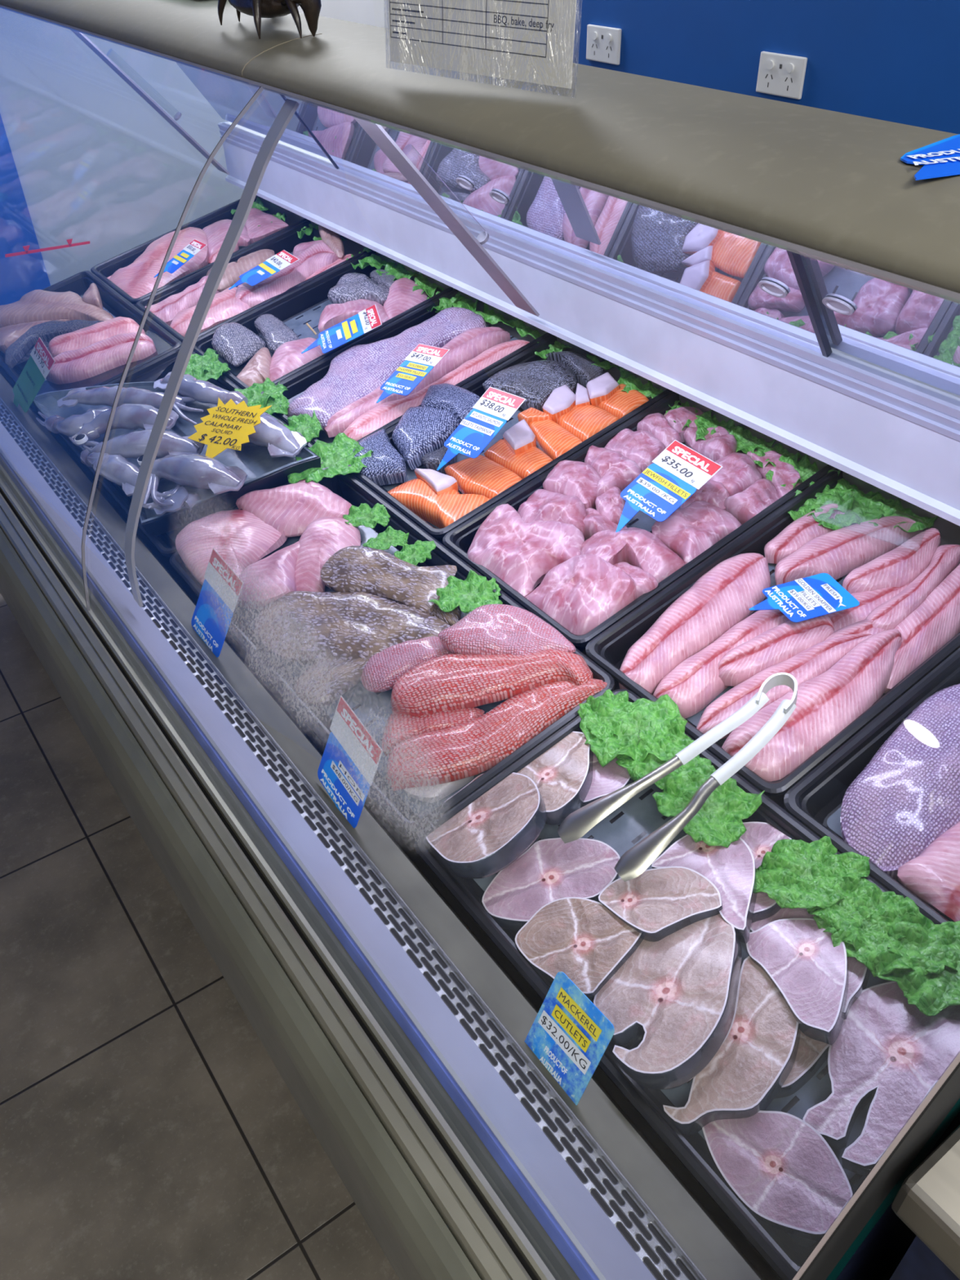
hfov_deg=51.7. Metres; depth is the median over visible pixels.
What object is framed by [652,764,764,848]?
lettuce leaf
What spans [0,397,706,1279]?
grille
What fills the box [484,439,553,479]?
salmon piece
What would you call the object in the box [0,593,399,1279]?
floor
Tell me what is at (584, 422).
salmon piece
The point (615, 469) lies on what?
piece
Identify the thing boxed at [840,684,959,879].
fillet
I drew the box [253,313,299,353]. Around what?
fillet
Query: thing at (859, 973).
cutlet
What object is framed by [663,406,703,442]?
piece
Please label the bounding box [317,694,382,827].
price tag
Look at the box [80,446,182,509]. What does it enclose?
squid
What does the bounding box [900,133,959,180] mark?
price tag
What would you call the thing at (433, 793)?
fillet
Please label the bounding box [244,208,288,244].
fillet
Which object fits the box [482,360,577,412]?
salmon piece
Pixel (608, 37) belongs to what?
switch
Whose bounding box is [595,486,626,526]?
piece
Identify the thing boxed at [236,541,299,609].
fillet
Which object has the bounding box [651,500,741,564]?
piece
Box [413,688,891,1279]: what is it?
tray
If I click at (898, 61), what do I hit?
wall
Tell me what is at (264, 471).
tray
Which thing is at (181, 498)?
squid
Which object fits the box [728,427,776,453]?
lettuce leaf
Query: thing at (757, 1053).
cutlet
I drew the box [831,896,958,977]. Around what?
lettuce leaf
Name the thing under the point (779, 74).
power outlet
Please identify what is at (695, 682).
fillet
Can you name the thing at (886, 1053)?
cutlet
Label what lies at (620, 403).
salmon piece
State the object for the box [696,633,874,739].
fillet
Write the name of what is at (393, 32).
print
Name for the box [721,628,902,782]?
fillet
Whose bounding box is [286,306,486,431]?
fillet
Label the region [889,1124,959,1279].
counter
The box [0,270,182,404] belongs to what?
tray
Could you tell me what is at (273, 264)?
price tag
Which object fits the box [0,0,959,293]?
countertop
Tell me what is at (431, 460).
salmon piece
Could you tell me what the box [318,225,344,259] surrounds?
fillet
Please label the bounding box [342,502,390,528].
lettuce leaf
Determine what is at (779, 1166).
cutlet
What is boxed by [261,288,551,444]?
tray
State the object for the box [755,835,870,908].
lettuce leaf
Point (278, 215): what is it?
lettuce leaf
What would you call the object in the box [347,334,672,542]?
tray
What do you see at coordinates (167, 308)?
fillet
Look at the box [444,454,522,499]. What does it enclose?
salmon piece
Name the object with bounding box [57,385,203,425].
squid
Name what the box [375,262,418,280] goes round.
lettuce leaf
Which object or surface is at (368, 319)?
price tag
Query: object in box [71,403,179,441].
squid
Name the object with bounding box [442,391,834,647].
tray
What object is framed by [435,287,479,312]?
lettuce leaf
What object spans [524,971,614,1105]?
price tag
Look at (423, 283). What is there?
lettuce leaf
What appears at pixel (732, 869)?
cutlet
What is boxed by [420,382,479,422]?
salmon piece
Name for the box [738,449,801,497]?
piece
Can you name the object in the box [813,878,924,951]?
lettuce leaf
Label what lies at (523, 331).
lettuce leaf
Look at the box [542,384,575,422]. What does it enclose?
salmon
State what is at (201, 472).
squid
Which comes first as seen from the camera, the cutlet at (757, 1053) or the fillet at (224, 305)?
the cutlet at (757, 1053)
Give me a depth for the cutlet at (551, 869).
0.97 m
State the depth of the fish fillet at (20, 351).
2.06 m
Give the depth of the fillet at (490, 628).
1.17 m
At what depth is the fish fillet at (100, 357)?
1.93 m
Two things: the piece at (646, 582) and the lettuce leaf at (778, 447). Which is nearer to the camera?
the piece at (646, 582)
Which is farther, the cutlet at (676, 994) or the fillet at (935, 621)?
the fillet at (935, 621)
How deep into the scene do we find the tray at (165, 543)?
1.65 m
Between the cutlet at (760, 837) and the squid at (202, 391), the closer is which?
the cutlet at (760, 837)
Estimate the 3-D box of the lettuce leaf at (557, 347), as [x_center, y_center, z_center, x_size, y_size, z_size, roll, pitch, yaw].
[0.127,-0.493,1.665,0.068,0.030,0.060,2,39,5]
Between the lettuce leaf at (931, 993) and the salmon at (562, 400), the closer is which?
the lettuce leaf at (931, 993)
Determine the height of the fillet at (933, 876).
0.056 m
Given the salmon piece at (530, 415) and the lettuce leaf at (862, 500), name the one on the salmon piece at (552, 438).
the salmon piece at (530, 415)
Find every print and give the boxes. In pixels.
[391,8,423,13]
[391,19,414,23]
[392,31,406,34]
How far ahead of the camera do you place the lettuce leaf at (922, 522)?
1.23 m
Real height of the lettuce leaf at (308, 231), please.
0.035 m
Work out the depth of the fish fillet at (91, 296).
2.15 m
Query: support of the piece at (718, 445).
in the tray at (459, 540)
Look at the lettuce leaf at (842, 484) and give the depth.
1.26 m
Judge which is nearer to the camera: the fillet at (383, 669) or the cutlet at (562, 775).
the cutlet at (562, 775)
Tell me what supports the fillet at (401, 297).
in the tray at (304, 304)
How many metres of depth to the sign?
1.52 m
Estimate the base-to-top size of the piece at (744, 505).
0.046 m
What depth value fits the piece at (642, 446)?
1.41 m
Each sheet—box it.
[36,330,176,395]
[388,0,576,88]
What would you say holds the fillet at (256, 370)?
in the tray at (304, 304)
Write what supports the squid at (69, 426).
in the tray at (264, 471)
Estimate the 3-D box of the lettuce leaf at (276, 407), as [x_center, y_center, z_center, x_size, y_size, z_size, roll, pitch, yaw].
[-0.354,-0.397,1.681,0.062,0.021,0.070,-25,44,-26]
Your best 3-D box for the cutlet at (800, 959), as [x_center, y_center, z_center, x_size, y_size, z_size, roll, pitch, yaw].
[0.288,0.291,0.855,0.079,0.047,0.116,-13,40,-14]
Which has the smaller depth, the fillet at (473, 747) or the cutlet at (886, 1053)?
the cutlet at (886, 1053)
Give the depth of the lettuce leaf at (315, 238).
2.16 m
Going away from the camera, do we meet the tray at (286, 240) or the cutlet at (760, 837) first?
the cutlet at (760, 837)
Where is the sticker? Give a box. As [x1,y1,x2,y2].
[4,238,89,257]
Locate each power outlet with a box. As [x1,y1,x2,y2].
[586,24,621,65]
[755,51,807,99]
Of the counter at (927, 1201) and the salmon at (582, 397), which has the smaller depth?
the counter at (927, 1201)
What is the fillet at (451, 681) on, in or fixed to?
on the tray at (409, 815)
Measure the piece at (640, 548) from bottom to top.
0.059 m
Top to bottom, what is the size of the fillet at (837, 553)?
0.060 m
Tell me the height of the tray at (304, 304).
0.137 m
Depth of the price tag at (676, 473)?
1.27 m
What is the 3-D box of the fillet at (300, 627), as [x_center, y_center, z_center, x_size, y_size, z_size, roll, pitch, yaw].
[-0.164,-0.014,1.267,0.271,0.050,0.121,6,39,10]
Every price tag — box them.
[13,337,55,412]
[153,239,206,277]
[191,547,243,657]
[228,249,299,289]
[301,304,382,353]
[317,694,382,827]
[376,343,449,403]
[436,386,525,470]
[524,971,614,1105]
[615,440,722,532]
[748,573,859,622]
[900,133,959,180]
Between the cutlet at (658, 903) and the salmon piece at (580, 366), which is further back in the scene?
the salmon piece at (580, 366)
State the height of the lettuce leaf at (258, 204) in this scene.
0.031 m
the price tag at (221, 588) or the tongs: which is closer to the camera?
the tongs
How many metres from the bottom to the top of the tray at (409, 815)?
0.101 m
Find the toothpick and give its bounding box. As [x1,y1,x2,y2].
[306,322,316,334]
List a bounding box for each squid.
[35,406,109,436]
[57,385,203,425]
[69,428,205,459]
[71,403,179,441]
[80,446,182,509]
[138,453,247,506]
[142,486,200,515]
[153,372,248,404]
[248,412,306,457]
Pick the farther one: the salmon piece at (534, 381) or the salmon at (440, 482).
the salmon piece at (534, 381)
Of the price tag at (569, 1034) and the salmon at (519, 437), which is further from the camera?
the salmon at (519, 437)
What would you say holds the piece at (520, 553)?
in the tray at (459, 540)
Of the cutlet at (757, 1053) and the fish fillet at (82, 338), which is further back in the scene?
the fish fillet at (82, 338)
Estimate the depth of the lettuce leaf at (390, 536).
1.37 m
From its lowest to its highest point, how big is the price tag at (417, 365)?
0.077 m
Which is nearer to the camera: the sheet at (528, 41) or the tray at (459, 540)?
the sheet at (528, 41)
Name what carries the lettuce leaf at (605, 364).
on the salmon piece at (580, 366)
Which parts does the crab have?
leg, leg, leg, leg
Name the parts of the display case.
glass post, sliding door, rail, panel, finger pull, edge trim, finger pull, sliding door, air panel, finger pull, finger pull, glass panel, edge trim, sliding door, panel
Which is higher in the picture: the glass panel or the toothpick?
the glass panel
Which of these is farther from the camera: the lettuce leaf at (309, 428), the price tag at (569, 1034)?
the lettuce leaf at (309, 428)
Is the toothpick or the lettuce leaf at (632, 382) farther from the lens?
the toothpick
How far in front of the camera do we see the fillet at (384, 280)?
1.97 m
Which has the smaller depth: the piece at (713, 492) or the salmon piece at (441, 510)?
the piece at (713, 492)
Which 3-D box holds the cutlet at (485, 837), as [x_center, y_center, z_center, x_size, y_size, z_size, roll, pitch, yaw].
[0.007,0.187,1.017,0.128,0.075,0.130,-25,44,-26]
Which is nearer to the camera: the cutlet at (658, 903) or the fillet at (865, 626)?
the cutlet at (658, 903)
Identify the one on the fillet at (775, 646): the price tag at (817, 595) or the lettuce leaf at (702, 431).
the price tag at (817, 595)
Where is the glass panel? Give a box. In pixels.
[0,5,303,305]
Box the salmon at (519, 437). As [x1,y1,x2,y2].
[502,419,536,454]
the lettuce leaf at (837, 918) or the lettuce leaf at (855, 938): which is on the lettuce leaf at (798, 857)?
the lettuce leaf at (837, 918)
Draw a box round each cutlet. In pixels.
[426,772,546,878]
[481,837,620,931]
[515,897,643,1003]
[516,731,593,825]
[581,753,634,807]
[593,913,742,1089]
[598,866,722,942]
[651,834,757,943]
[662,955,800,1134]
[702,1110,853,1241]
[740,822,791,923]
[746,918,848,1045]
[750,907,870,1019]
[773,1031,829,1098]
[802,981,959,1176]
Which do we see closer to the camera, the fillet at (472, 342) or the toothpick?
the fillet at (472, 342)
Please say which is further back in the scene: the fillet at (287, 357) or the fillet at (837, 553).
the fillet at (287, 357)
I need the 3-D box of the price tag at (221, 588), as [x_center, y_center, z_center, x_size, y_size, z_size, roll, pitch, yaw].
[-0.343,-0.035,1.275,0.066,0.125,0.095,-25,44,-26]
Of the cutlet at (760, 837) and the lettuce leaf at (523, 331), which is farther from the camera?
the lettuce leaf at (523, 331)
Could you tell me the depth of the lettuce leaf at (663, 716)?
1.06 m
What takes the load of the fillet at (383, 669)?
on the tray at (409, 815)
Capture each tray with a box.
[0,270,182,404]
[32,381,320,535]
[58,347,323,556]
[90,197,306,306]
[135,219,372,342]
[168,466,614,836]
[192,249,453,389]
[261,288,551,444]
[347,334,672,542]
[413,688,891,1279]
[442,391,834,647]
[585,467,959,796]
[783,648,959,924]
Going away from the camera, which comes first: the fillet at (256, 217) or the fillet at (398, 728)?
the fillet at (398, 728)
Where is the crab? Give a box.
[217,0,321,39]
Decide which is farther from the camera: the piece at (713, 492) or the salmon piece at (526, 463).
the salmon piece at (526, 463)
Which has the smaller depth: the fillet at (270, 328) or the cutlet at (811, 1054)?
the cutlet at (811, 1054)
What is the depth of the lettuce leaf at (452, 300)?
1.84 m
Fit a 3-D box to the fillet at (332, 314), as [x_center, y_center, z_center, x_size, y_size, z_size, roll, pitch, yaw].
[-0.238,-0.625,1.909,0.140,0.043,0.108,-1,39,1]
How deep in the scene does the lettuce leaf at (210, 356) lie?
1.84 m
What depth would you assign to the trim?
3.03 m
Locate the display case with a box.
[0,0,959,1279]
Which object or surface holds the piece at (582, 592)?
in the tray at (459, 540)
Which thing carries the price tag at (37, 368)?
on the display case
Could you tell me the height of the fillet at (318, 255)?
0.077 m
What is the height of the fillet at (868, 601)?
0.055 m
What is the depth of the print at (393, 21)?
0.91 m
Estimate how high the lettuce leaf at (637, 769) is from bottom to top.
0.028 m
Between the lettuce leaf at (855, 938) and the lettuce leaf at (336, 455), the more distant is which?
the lettuce leaf at (336, 455)
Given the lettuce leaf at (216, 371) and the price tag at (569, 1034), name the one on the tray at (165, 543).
the lettuce leaf at (216, 371)
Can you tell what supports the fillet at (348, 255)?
in the tray at (286, 240)
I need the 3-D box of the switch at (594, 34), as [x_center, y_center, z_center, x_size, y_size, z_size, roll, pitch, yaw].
[0.276,-1.453,2.381,0.005,0.017,0.017,-25,44,-26]
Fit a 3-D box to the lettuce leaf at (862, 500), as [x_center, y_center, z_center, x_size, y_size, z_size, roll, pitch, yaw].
[0.472,-0.166,1.248,0.106,0.035,0.074,5,39,8]
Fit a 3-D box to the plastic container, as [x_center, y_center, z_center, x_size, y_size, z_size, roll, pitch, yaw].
[-0.396,-0.999,1.489,0.150,0.049,0.182,-25,44,-26]
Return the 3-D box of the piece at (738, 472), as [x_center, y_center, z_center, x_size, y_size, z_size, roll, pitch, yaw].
[0.344,-0.223,1.346,0.086,0.047,0.075,-25,44,-26]
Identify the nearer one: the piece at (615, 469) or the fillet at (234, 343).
the piece at (615, 469)
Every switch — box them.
[591,31,597,39]
[605,34,612,42]
[766,60,773,70]
[786,62,794,73]
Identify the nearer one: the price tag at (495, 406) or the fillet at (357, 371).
the price tag at (495, 406)
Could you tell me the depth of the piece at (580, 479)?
1.38 m
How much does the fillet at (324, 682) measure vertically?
0.043 m
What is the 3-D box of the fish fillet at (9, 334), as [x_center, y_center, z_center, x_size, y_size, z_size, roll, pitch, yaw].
[-0.977,-0.676,2.145,0.162,0.053,0.181,-25,44,-26]
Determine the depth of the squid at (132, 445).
1.57 m
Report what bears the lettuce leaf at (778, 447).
on the piece at (784, 473)
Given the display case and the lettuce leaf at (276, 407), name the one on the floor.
the display case
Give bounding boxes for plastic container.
[193,0,214,1]
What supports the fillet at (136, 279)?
in the tray at (106, 268)
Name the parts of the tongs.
steel arm, steel arm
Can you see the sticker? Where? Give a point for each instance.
(69, 241)
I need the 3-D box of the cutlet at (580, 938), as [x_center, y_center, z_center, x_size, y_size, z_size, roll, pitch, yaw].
[0.090,0.283,0.920,0.102,0.053,0.091,31,49,34]
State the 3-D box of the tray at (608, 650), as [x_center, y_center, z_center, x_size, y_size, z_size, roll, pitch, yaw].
[0.389,-0.027,1.151,0.460,0.137,0.296,-25,44,-26]
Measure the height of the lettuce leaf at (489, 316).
0.039 m
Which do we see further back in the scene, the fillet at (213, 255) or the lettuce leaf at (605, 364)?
the fillet at (213, 255)
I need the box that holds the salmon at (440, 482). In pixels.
[414,468,457,494]
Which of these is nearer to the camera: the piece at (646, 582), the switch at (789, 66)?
the piece at (646, 582)
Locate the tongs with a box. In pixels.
[557,672,797,881]
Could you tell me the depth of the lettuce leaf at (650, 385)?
1.51 m
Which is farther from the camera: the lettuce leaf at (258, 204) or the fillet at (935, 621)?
the lettuce leaf at (258, 204)
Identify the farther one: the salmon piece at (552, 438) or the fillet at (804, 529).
the salmon piece at (552, 438)
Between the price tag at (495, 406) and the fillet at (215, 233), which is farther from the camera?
the fillet at (215, 233)
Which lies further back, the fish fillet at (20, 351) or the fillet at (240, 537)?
the fish fillet at (20, 351)
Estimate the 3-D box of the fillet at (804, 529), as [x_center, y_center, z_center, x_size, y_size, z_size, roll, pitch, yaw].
[0.413,-0.135,1.250,0.125,0.049,0.046,-25,44,-26]
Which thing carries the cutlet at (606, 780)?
in the tray at (784, 1252)
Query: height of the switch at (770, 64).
0.017 m
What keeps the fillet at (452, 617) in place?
on the tray at (409, 815)
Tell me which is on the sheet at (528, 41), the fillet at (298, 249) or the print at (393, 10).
the print at (393, 10)
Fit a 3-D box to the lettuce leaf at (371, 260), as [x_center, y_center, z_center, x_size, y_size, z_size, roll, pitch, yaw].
[-0.248,-0.788,2.052,0.054,0.023,0.070,-25,44,-26]
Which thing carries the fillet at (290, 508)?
on the fillet at (240, 537)
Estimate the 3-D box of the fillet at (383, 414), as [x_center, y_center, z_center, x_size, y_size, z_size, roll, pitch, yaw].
[-0.069,-0.420,1.658,0.368,0.098,0.071,-25,44,-26]
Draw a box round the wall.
[319,0,959,133]
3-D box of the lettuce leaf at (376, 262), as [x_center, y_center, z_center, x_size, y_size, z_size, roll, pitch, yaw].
[-0.201,-0.795,2.044,0.095,0.038,0.110,2,39,5]
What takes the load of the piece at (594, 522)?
in the tray at (459, 540)
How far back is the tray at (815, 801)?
0.99 m
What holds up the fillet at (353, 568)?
on the fillet at (300, 627)
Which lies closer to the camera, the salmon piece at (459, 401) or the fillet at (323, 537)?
the fillet at (323, 537)
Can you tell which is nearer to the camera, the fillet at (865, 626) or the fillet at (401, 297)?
the fillet at (865, 626)
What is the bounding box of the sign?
[187,397,271,457]
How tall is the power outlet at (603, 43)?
0.074 m
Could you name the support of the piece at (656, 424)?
in the tray at (459, 540)
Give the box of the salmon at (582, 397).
[575,382,590,407]
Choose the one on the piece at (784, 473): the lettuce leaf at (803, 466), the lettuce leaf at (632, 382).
the lettuce leaf at (803, 466)
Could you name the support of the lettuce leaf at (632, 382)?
on the salmon piece at (620, 403)
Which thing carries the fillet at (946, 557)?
on the fillet at (865, 626)
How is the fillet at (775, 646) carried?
on the fillet at (695, 682)
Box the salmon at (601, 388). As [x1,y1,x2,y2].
[586,372,619,406]
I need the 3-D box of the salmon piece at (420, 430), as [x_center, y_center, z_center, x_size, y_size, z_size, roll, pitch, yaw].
[-0.096,-0.330,1.563,0.119,0.054,0.120,-25,44,-26]
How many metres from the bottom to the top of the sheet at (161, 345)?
0.062 m
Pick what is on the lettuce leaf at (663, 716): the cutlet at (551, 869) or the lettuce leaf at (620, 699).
the lettuce leaf at (620, 699)
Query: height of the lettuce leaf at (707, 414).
0.039 m
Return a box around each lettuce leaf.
[184,348,218,378]
[191,360,230,381]
[231,196,270,214]
[234,377,288,407]
[255,393,289,414]
[257,212,286,226]
[283,409,322,442]
[287,432,373,484]
[296,223,318,239]
[312,236,346,240]
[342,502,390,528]
[346,251,373,269]
[358,247,395,269]
[362,525,408,550]
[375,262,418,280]
[394,540,435,565]
[412,271,444,297]
[426,291,464,311]
[427,568,502,613]
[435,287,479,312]
[474,302,519,328]
[512,319,542,339]
[534,341,572,359]
[577,688,632,741]
[579,693,691,767]
[586,353,619,370]
[615,729,711,789]
[617,365,655,397]
[646,380,680,408]
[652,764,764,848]
[665,401,712,429]
[695,414,744,441]
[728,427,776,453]
[750,442,802,467]
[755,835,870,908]
[765,453,840,488]
[782,853,879,930]
[787,478,857,522]
[810,486,901,530]
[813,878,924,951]
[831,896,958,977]
[862,497,938,532]
[874,920,959,1016]
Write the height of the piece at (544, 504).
0.053 m
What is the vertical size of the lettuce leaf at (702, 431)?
0.033 m
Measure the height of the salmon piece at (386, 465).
0.049 m
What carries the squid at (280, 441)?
on the tray at (264, 471)
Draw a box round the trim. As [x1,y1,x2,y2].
[373,0,389,28]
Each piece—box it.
[352,428,406,485]
[387,478,489,528]
[391,406,460,470]
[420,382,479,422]
[422,445,457,474]
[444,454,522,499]
[466,503,584,596]
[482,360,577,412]
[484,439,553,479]
[517,407,551,425]
[517,488,586,538]
[524,554,636,635]
[528,419,582,459]
[542,459,600,509]
[545,351,604,388]
[556,404,618,441]
[580,527,684,583]
[582,507,627,540]
[584,444,641,497]
[590,383,648,418]
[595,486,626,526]
[604,428,665,472]
[613,561,657,598]
[636,413,680,448]
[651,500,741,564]
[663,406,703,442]
[680,479,730,510]
[683,426,737,461]
[710,452,761,496]
[724,478,779,524]
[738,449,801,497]
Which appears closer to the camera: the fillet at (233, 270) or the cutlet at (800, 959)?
the cutlet at (800, 959)
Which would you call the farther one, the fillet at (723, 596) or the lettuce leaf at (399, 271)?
the lettuce leaf at (399, 271)
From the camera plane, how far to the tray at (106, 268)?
2.32 m
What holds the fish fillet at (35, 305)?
in the tray at (113, 302)
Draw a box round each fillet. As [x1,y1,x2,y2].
[0,289,114,328]
[0,319,70,354]
[4,320,103,368]
[45,332,155,384]
[48,316,145,357]
[82,282,102,308]
[106,226,208,304]
[142,275,219,325]
[169,286,250,337]
[175,509,287,585]
[202,219,250,256]
[206,248,275,292]
[208,243,239,263]
[211,322,265,366]
[235,241,338,307]
[235,482,351,537]
[236,346,271,386]
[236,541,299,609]
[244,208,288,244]
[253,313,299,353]
[254,591,449,664]
[269,337,324,381]
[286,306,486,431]
[293,240,323,256]
[293,657,370,706]
[294,516,360,591]
[296,476,332,492]
[305,253,354,279]
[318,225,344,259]
[318,298,389,332]
[320,545,457,613]
[324,326,510,437]
[327,272,389,305]
[342,339,529,440]
[360,635,451,692]
[369,269,395,288]
[381,706,484,757]
[383,277,427,319]
[386,678,607,791]
[390,648,593,715]
[404,775,474,802]
[429,604,462,626]
[438,604,575,655]
[618,552,770,693]
[653,608,788,718]
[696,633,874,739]
[718,614,834,686]
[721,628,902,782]
[764,503,844,564]
[774,515,922,585]
[825,619,885,639]
[826,568,925,631]
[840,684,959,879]
[842,528,941,594]
[865,544,959,630]
[884,564,959,693]
[897,821,959,921]
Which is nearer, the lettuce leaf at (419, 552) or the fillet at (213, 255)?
the lettuce leaf at (419, 552)
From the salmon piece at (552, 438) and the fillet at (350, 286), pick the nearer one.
the salmon piece at (552, 438)
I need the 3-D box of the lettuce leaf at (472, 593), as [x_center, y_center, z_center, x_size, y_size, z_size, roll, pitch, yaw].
[-0.014,-0.058,1.256,0.095,0.031,0.070,10,40,15]
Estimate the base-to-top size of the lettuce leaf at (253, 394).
0.039 m
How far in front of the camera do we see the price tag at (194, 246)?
2.12 m
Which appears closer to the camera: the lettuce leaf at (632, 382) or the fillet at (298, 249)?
the lettuce leaf at (632, 382)
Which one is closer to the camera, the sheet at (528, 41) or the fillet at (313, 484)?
the sheet at (528, 41)
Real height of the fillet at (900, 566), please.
0.052 m
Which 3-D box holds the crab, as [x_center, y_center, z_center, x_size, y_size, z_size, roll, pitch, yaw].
[-0.266,-0.776,1.199,0.097,0.057,0.269,-14,40,-15]

